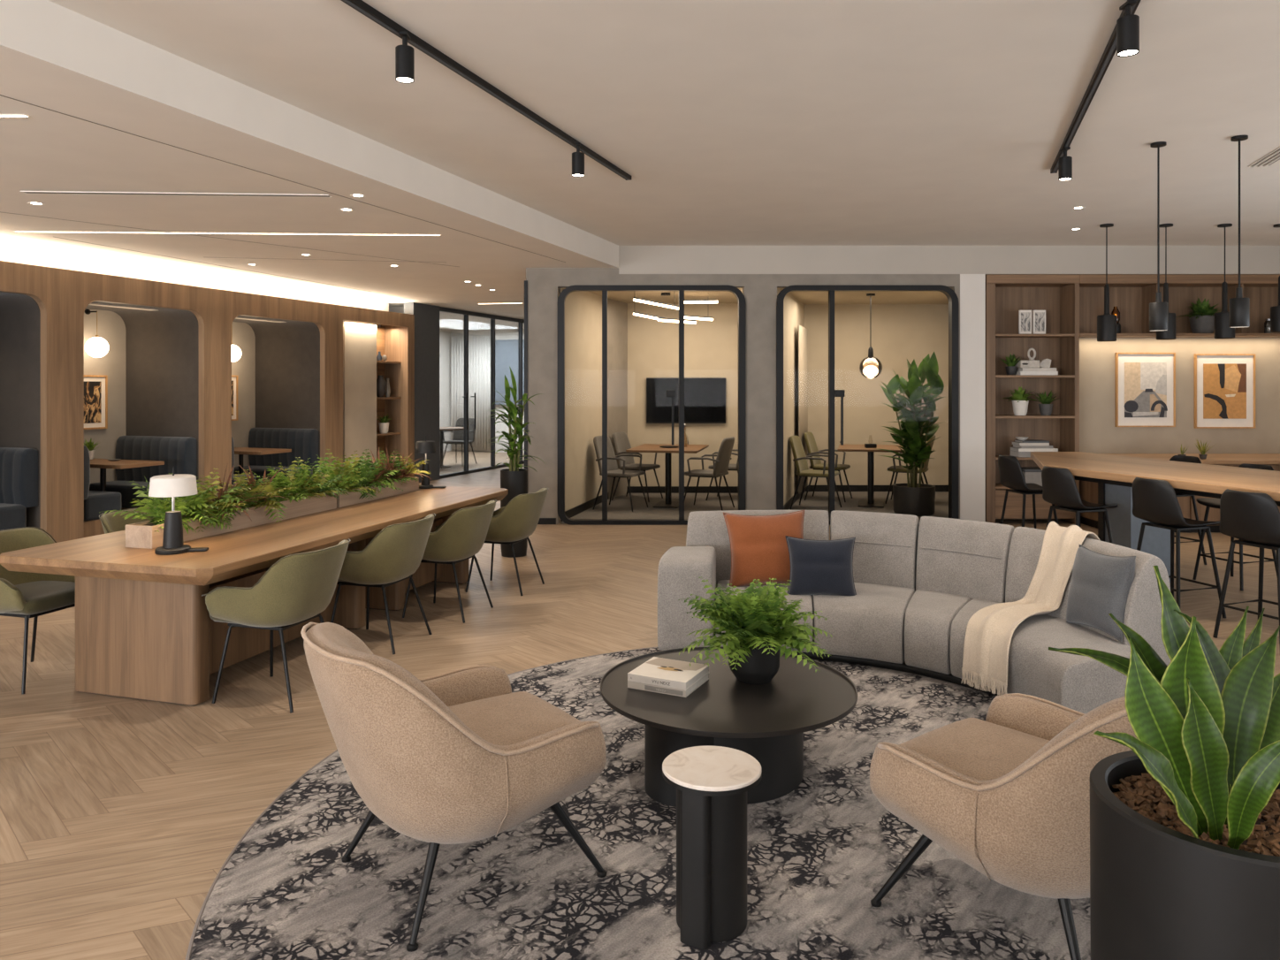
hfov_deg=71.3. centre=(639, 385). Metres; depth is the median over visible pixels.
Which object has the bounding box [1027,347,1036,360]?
figurine
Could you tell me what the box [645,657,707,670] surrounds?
picture
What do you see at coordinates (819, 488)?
baseboard
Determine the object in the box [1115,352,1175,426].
framed print
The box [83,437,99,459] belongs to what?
potted plant
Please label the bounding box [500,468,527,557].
pot
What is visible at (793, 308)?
wall
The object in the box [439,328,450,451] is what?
wall
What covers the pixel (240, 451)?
table
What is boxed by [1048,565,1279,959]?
potted sansevieria
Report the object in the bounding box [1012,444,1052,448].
book
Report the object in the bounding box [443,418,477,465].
chair
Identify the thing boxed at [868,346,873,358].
socket
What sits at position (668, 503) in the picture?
meeting table
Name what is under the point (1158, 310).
pendant lamp
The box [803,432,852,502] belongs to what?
chair
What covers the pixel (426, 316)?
wall
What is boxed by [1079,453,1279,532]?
counter
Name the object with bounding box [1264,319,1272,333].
glass jar
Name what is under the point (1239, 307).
pendant lamp
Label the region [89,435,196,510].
bench
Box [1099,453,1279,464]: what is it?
countertop
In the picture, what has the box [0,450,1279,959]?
floor
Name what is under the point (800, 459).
chair
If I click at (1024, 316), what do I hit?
picture frame
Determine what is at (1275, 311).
pendant lamp
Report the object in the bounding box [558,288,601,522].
wall
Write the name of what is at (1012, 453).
book
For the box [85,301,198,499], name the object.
booth alcove
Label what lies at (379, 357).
bottle vase
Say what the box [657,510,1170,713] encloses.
curved sofa
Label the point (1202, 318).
potted plant
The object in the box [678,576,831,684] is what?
potted fern
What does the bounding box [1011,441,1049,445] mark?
book
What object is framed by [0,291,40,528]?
booth alcove
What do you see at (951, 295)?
glass door frame
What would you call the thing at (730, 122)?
ceiling
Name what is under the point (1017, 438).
bowl
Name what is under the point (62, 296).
wall
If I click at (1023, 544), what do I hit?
cushion
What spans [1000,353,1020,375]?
potted plant
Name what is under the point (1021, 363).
box
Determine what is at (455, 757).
lounge armchair
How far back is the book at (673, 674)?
3.54 m
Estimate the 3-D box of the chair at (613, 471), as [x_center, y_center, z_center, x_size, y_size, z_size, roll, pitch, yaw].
[-0.262,1.094,11.213,0.602,0.905,0.546,0,0,24]
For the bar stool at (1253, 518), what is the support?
on the floor at (120, 816)
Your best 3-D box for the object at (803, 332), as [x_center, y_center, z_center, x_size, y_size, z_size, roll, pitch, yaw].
[2.245,0.315,12.307,0.039,2.230,1.079,0,0,16]
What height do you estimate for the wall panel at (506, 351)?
1.500 m
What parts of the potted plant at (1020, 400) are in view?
pot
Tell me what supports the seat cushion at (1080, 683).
on the curved sofa
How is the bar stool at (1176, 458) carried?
on the floor at (120, 816)
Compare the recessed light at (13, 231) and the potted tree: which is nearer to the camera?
the recessed light at (13, 231)
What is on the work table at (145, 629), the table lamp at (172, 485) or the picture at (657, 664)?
the table lamp at (172, 485)
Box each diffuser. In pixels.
[0,115,26,116]
[17,231,383,235]
[863,365,878,377]
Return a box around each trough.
[99,457,350,548]
[313,444,432,507]
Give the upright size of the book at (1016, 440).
0.022 m
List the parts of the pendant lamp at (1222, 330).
lamp shade, rod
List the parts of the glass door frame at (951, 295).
pull handle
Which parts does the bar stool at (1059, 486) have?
leg, leg, seat frame, leg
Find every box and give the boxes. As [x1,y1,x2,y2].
[1014,360,1039,367]
[1020,467,1042,486]
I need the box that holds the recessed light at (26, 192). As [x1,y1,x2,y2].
[20,190,331,197]
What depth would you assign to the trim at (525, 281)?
9.95 m
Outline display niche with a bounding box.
[342,320,400,470]
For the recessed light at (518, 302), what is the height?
0.005 m
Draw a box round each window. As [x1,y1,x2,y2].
[439,306,524,479]
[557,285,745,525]
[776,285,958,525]
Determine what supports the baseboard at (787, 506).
attached to the wall at (793, 308)
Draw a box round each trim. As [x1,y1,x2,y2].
[0,94,564,291]
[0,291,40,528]
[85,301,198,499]
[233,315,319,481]
[524,280,527,469]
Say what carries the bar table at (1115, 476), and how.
on the floor at (120, 816)
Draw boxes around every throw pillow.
[723,509,805,586]
[784,535,856,595]
[1066,544,1136,642]
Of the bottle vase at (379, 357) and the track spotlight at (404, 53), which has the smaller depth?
the track spotlight at (404, 53)
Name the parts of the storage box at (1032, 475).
lid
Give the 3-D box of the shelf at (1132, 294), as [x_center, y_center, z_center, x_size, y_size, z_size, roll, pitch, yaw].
[6.179,-0.896,10.150,2.542,0.686,0.380,0,0,0]
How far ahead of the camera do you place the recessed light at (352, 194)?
6.15 m
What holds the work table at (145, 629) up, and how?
on the floor at (120, 816)
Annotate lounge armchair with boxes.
[300,622,606,952]
[869,693,1136,959]
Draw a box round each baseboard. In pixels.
[537,518,556,524]
[560,492,608,521]
[627,486,738,493]
[783,487,805,510]
[805,485,948,491]
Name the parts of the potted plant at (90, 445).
pot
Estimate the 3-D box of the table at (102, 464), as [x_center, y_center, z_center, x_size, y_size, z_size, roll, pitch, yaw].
[-5.760,1.185,9.603,1.100,0.730,0.540,0,0,19]
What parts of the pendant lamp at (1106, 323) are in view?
lamp shade, rod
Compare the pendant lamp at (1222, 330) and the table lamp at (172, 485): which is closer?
the table lamp at (172, 485)
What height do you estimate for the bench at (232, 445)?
0.965 m
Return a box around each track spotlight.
[395,30,414,83]
[571,142,584,176]
[1058,146,1072,181]
[1116,0,1139,57]
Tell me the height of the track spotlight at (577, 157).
0.200 m
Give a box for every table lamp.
[148,467,208,555]
[415,435,446,488]
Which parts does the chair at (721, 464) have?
leg, leg, armrest, seat frame, seat, armrest, leg, backrest, leg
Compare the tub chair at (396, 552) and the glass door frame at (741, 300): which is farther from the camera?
the glass door frame at (741, 300)
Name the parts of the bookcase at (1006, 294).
panel, shelf, shelf, panel, panel, drawer, shelf, shelf, shelf, panel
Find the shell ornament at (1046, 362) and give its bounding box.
[1039,358,1051,367]
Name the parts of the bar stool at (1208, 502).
leg, leg, leg, leg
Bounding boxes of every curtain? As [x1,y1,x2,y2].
[451,335,490,450]
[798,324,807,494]
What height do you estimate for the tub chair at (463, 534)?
0.755 m
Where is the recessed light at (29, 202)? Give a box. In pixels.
[27,201,45,205]
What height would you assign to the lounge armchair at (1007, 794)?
0.802 m
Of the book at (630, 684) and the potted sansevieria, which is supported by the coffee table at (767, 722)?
the book at (630, 684)
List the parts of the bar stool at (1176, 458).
seat frame, leg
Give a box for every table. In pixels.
[0,486,508,705]
[89,458,164,491]
[234,447,291,473]
[439,426,464,468]
[600,646,857,807]
[625,443,708,508]
[662,746,761,949]
[837,443,903,507]
[1030,451,1279,582]
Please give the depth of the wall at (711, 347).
12.83 m
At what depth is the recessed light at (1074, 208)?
7.85 m
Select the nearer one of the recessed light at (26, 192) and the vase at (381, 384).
the recessed light at (26, 192)
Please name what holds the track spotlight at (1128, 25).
attached to the track rail at (1110, 49)
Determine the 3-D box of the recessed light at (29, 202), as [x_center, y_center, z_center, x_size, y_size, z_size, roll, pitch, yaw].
[-4.343,-1.308,6.423,0.108,0.003,0.108,0,0,0]
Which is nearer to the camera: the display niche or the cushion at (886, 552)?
the cushion at (886, 552)
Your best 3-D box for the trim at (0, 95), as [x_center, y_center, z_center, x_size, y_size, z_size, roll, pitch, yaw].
[-3.166,-1.310,8.081,3.709,0.003,8.029,0,0,17]
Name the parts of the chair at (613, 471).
leg, backrest, armrest, leg, seat, armrest, leg, leg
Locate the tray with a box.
[659,445,678,448]
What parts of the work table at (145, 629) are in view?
leg, spine panel, leg, leg, spine panel, leg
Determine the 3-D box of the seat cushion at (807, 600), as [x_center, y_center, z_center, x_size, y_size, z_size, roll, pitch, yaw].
[0.730,1.342,5.284,0.554,0.313,0.681,0,0,7]
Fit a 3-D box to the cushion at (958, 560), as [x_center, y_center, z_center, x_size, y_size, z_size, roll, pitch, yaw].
[1.896,1.143,5.266,0.644,0.687,0.407,0,0,44]
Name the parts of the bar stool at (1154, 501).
leg, leg, seat frame, leg, leg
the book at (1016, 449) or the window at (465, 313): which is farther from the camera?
the window at (465, 313)
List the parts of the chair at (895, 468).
leg, leg, armrest, seat, leg, backrest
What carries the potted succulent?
on the display niche
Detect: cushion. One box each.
[685,510,829,587]
[715,579,813,652]
[811,582,914,663]
[830,510,919,591]
[904,589,970,674]
[915,516,1014,602]
[949,598,1130,713]
[1005,526,1170,665]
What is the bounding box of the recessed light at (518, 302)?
[477,302,521,304]
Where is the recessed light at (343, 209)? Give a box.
[338,208,354,211]
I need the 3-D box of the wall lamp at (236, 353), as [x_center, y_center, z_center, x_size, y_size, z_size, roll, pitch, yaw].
[-5.422,-0.582,11.832,0.265,0.544,0.230,0,0,19]
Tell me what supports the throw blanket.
on the curved sofa
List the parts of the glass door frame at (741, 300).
pull handle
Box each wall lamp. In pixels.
[84,309,108,358]
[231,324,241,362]
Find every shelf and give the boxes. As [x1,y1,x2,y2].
[376,360,400,363]
[376,396,400,399]
[376,432,400,436]
[1079,274,1279,337]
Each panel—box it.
[495,339,524,404]
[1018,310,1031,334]
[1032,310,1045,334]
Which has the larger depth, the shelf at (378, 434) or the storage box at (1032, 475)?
the shelf at (378, 434)
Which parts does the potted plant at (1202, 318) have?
pot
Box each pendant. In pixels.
[632,292,717,324]
[859,293,882,379]
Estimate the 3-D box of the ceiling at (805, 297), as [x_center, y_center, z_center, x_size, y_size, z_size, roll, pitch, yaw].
[1.433,-1.205,11.668,5.129,0.050,4.290,0,0,16]
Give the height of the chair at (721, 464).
0.905 m
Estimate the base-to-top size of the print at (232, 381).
0.470 m
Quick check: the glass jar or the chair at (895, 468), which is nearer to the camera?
the glass jar
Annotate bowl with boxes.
[1015,436,1028,440]
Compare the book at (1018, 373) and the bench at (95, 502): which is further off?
the book at (1018, 373)
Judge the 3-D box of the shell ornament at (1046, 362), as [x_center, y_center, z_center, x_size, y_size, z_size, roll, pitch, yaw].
[4.580,-0.250,10.120,0.140,0.105,0.060,0,0,0]
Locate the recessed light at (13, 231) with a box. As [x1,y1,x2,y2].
[13,230,441,236]
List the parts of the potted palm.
stem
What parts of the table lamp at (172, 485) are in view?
lamp shade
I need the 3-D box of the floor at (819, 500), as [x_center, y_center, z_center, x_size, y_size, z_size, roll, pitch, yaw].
[3.020,1.546,11.510,2.029,0.005,3.678,0,0,16]
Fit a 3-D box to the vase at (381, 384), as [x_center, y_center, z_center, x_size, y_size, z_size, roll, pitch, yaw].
[-3.935,0.014,13.541,0.170,0.330,0.170,0,0,19]
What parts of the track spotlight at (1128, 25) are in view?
stem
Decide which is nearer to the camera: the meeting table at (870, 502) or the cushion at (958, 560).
the cushion at (958, 560)
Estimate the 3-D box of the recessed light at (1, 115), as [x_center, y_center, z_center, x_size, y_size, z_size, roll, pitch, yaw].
[-3.941,-1.306,4.327,1.933,0.005,0.040,0,0,0]
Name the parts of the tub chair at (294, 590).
leg, seat, leg, seat frame, leg, leg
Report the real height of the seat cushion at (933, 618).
0.313 m
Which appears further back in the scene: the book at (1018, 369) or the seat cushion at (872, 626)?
the book at (1018, 369)
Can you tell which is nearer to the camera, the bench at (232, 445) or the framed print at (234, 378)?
the bench at (232, 445)
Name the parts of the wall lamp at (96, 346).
globe, cord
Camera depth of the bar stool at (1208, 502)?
7.07 m
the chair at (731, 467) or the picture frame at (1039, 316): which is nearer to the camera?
the picture frame at (1039, 316)
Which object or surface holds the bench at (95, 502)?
on the floor at (120, 816)
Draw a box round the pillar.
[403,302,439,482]
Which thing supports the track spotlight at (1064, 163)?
attached to the track rail at (1110, 49)
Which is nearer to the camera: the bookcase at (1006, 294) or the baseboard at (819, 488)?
the bookcase at (1006, 294)
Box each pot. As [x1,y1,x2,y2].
[378,422,388,433]
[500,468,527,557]
[728,641,779,684]
[1089,750,1279,959]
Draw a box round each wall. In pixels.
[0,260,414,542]
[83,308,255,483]
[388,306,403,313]
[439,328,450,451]
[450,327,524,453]
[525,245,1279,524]
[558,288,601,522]
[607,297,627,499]
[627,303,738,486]
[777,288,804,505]
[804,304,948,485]
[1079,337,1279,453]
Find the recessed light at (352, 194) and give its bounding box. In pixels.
[350,193,365,197]
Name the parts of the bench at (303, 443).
seat, backrest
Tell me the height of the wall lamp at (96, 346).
0.544 m
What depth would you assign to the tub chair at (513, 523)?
6.61 m
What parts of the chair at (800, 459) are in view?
leg, backrest, leg, armrest, seat frame, armrest, seat, leg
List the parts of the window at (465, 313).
pull handle, pull handle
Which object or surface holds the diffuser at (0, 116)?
attached to the recessed light at (1, 115)
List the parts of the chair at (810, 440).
leg, backrest, leg, armrest, seat, armrest, leg, leg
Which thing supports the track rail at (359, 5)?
attached to the ceiling at (730, 122)
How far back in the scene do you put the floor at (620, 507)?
11.34 m
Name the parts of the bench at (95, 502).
backrest, seat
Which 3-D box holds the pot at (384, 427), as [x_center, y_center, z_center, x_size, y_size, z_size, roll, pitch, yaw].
[-3.908,0.649,13.617,0.165,0.160,0.165,0,0,19]
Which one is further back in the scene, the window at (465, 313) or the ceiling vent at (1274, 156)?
the window at (465, 313)
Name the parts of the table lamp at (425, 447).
lamp shade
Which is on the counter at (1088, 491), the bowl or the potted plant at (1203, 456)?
the potted plant at (1203, 456)
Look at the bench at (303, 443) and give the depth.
12.05 m
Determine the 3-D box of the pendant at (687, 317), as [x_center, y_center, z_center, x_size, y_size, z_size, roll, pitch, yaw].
[0.458,-0.968,11.251,1.096,0.424,0.732,0,0,0]
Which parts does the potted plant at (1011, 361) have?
pot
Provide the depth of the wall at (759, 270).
9.97 m
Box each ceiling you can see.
[0,0,618,329]
[48,0,1279,245]
[587,288,948,304]
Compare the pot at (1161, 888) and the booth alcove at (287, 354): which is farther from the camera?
the booth alcove at (287, 354)
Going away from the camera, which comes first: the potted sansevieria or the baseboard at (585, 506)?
the potted sansevieria
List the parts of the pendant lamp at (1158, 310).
lamp shade, rod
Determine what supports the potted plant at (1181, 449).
on the counter at (1088, 491)
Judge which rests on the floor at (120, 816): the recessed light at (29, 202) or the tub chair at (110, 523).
the tub chair at (110, 523)
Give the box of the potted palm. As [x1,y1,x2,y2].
[487,365,541,557]
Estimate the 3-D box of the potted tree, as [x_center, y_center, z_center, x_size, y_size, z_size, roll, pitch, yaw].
[3.252,0.573,10.723,0.881,1.943,0.868,0,0,0]
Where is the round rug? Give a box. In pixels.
[185,646,1090,959]
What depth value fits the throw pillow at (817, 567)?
5.08 m
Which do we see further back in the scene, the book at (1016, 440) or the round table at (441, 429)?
the round table at (441, 429)
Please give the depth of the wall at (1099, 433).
10.28 m
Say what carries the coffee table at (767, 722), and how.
on the round rug
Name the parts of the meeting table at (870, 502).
leg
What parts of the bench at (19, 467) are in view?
seat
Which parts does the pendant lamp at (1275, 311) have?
lamp shade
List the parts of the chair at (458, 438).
leg, seat, leg, backrest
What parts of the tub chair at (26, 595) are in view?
leg, leg, seat frame, seat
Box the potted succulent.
[376,413,390,433]
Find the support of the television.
attached to the wall at (711, 347)
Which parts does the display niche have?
sliding panel, panel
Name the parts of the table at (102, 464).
leg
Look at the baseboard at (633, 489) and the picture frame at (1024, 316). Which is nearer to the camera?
the picture frame at (1024, 316)
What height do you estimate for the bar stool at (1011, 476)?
0.925 m
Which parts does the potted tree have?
stem, pot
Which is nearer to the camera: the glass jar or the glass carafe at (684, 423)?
the glass jar
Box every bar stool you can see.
[998,454,1058,528]
[1041,465,1117,543]
[1131,477,1226,618]
[1169,455,1207,564]
[1192,463,1277,590]
[1212,488,1279,647]
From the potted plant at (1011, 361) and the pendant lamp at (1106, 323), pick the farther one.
the potted plant at (1011, 361)
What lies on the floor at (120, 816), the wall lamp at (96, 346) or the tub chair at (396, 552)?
the tub chair at (396, 552)
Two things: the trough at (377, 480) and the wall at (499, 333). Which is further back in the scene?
the wall at (499, 333)
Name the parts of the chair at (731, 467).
leg, leg, seat, armrest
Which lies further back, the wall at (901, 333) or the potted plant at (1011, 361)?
the wall at (901, 333)
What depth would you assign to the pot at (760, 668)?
3.56 m
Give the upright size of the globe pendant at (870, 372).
1.097 m
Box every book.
[627,656,708,690]
[627,672,708,697]
[1009,449,1030,457]
[1010,447,1058,451]
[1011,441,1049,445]
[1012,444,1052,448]
[1014,439,1049,442]
[1015,371,1058,375]
[1016,367,1056,371]
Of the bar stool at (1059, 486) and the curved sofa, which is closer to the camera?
the curved sofa
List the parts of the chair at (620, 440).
leg, backrest, armrest, seat, leg, leg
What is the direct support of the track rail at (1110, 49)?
attached to the ceiling at (730, 122)
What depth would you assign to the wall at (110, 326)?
10.39 m
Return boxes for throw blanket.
[961,521,1099,695]
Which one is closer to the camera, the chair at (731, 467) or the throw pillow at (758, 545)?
the throw pillow at (758, 545)
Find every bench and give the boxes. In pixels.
[0,447,38,530]
[83,445,121,537]
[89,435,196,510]
[231,436,256,487]
[233,427,318,490]
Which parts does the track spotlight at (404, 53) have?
stem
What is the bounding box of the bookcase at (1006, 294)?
[985,274,1079,524]
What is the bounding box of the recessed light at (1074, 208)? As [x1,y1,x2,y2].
[1071,206,1085,209]
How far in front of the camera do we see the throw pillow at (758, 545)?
5.29 m
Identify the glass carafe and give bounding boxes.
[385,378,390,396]
[684,423,688,447]
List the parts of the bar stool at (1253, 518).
leg, seat frame, leg, leg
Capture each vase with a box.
[376,351,382,360]
[376,375,386,396]
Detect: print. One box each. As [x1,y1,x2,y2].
[83,374,107,429]
[231,375,238,420]
[231,380,233,415]
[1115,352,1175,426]
[1194,353,1255,428]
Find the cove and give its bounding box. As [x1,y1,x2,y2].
[0,246,388,327]
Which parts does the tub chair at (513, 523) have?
leg, leg, seat frame, leg, leg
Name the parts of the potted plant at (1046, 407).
pot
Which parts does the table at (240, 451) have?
leg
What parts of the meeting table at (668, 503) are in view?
leg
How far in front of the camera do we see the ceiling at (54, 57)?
6.17 m
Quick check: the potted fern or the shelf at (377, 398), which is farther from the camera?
the shelf at (377, 398)
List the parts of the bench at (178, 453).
seat, backrest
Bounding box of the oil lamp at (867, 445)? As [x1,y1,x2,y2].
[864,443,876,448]
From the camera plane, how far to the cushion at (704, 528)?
5.56 m
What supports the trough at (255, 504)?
on the work table at (145, 629)
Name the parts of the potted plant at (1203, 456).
pot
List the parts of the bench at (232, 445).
backrest, seat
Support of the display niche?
attached to the wall at (62, 296)
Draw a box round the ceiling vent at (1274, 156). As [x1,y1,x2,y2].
[1248,146,1279,167]
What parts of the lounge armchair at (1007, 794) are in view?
leg, seat, leg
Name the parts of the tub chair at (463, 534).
leg, leg, seat frame, leg, leg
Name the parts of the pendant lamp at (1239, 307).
rod, lamp shade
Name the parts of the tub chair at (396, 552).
leg, leg, seat frame, leg, leg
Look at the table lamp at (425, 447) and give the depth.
7.17 m
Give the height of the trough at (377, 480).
0.386 m
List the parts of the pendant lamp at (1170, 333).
rod, lamp shade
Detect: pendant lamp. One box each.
[1097,223,1116,341]
[1149,141,1167,331]
[1156,223,1176,339]
[1214,223,1234,338]
[1229,134,1249,327]
[1270,223,1279,333]
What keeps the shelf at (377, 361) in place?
attached to the display niche
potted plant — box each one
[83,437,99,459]
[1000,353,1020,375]
[1000,386,1036,415]
[1034,389,1059,415]
[1177,297,1221,333]
[1177,443,1187,455]
[1195,438,1216,459]
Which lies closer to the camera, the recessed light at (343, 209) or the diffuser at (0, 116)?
the diffuser at (0, 116)
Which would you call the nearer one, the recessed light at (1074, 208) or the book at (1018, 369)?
the recessed light at (1074, 208)
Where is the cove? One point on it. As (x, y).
(6, 254)
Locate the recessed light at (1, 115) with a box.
[0,114,29,117]
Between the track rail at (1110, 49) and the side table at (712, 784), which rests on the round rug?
the side table at (712, 784)
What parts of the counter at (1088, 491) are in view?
door, door, door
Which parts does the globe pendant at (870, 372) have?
glass globe, cord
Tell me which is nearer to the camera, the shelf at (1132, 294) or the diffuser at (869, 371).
the shelf at (1132, 294)
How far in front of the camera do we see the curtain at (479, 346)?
20.78 m
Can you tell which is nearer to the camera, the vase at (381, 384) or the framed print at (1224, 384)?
the framed print at (1224, 384)
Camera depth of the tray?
11.49 m
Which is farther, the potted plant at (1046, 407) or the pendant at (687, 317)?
the pendant at (687, 317)
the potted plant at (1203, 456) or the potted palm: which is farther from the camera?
the potted plant at (1203, 456)
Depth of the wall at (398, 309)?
14.90 m
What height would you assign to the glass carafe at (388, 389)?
0.290 m
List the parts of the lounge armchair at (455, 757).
leg, leg, seat, leg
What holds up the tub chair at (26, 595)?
on the floor at (120, 816)
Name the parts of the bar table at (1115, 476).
pedestal panel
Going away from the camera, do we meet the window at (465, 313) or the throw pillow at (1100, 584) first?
the throw pillow at (1100, 584)
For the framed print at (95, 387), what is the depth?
10.10 m
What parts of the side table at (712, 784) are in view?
rim plate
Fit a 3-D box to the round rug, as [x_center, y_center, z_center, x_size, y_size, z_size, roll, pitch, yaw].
[0.850,1.544,3.180,4.428,0.012,4.428,0,0,0]
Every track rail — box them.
[340,0,631,180]
[1050,0,1141,173]
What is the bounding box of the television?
[646,377,725,423]
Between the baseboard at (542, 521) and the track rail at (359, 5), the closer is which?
the track rail at (359, 5)
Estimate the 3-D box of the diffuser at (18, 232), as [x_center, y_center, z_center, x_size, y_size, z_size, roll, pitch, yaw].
[-3.522,-1.307,7.671,3.560,0.004,0.026,0,0,-3]
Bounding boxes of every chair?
[0,526,75,694]
[99,507,155,533]
[201,539,350,713]
[330,513,435,654]
[402,499,497,623]
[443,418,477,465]
[465,487,548,596]
[593,435,647,511]
[611,432,662,502]
[684,436,734,510]
[705,449,738,500]
[789,435,841,510]
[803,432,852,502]
[884,434,935,503]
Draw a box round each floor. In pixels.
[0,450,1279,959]
[560,493,738,523]
[788,491,948,518]
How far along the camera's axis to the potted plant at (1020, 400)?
10.06 m
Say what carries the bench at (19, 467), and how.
on the floor at (120, 816)
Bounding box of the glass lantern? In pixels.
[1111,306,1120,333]
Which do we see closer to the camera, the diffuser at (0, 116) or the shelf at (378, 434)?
the diffuser at (0, 116)
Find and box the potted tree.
[878,351,945,516]
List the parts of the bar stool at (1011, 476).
leg, seat frame, leg, leg, leg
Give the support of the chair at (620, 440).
on the floor at (620, 507)

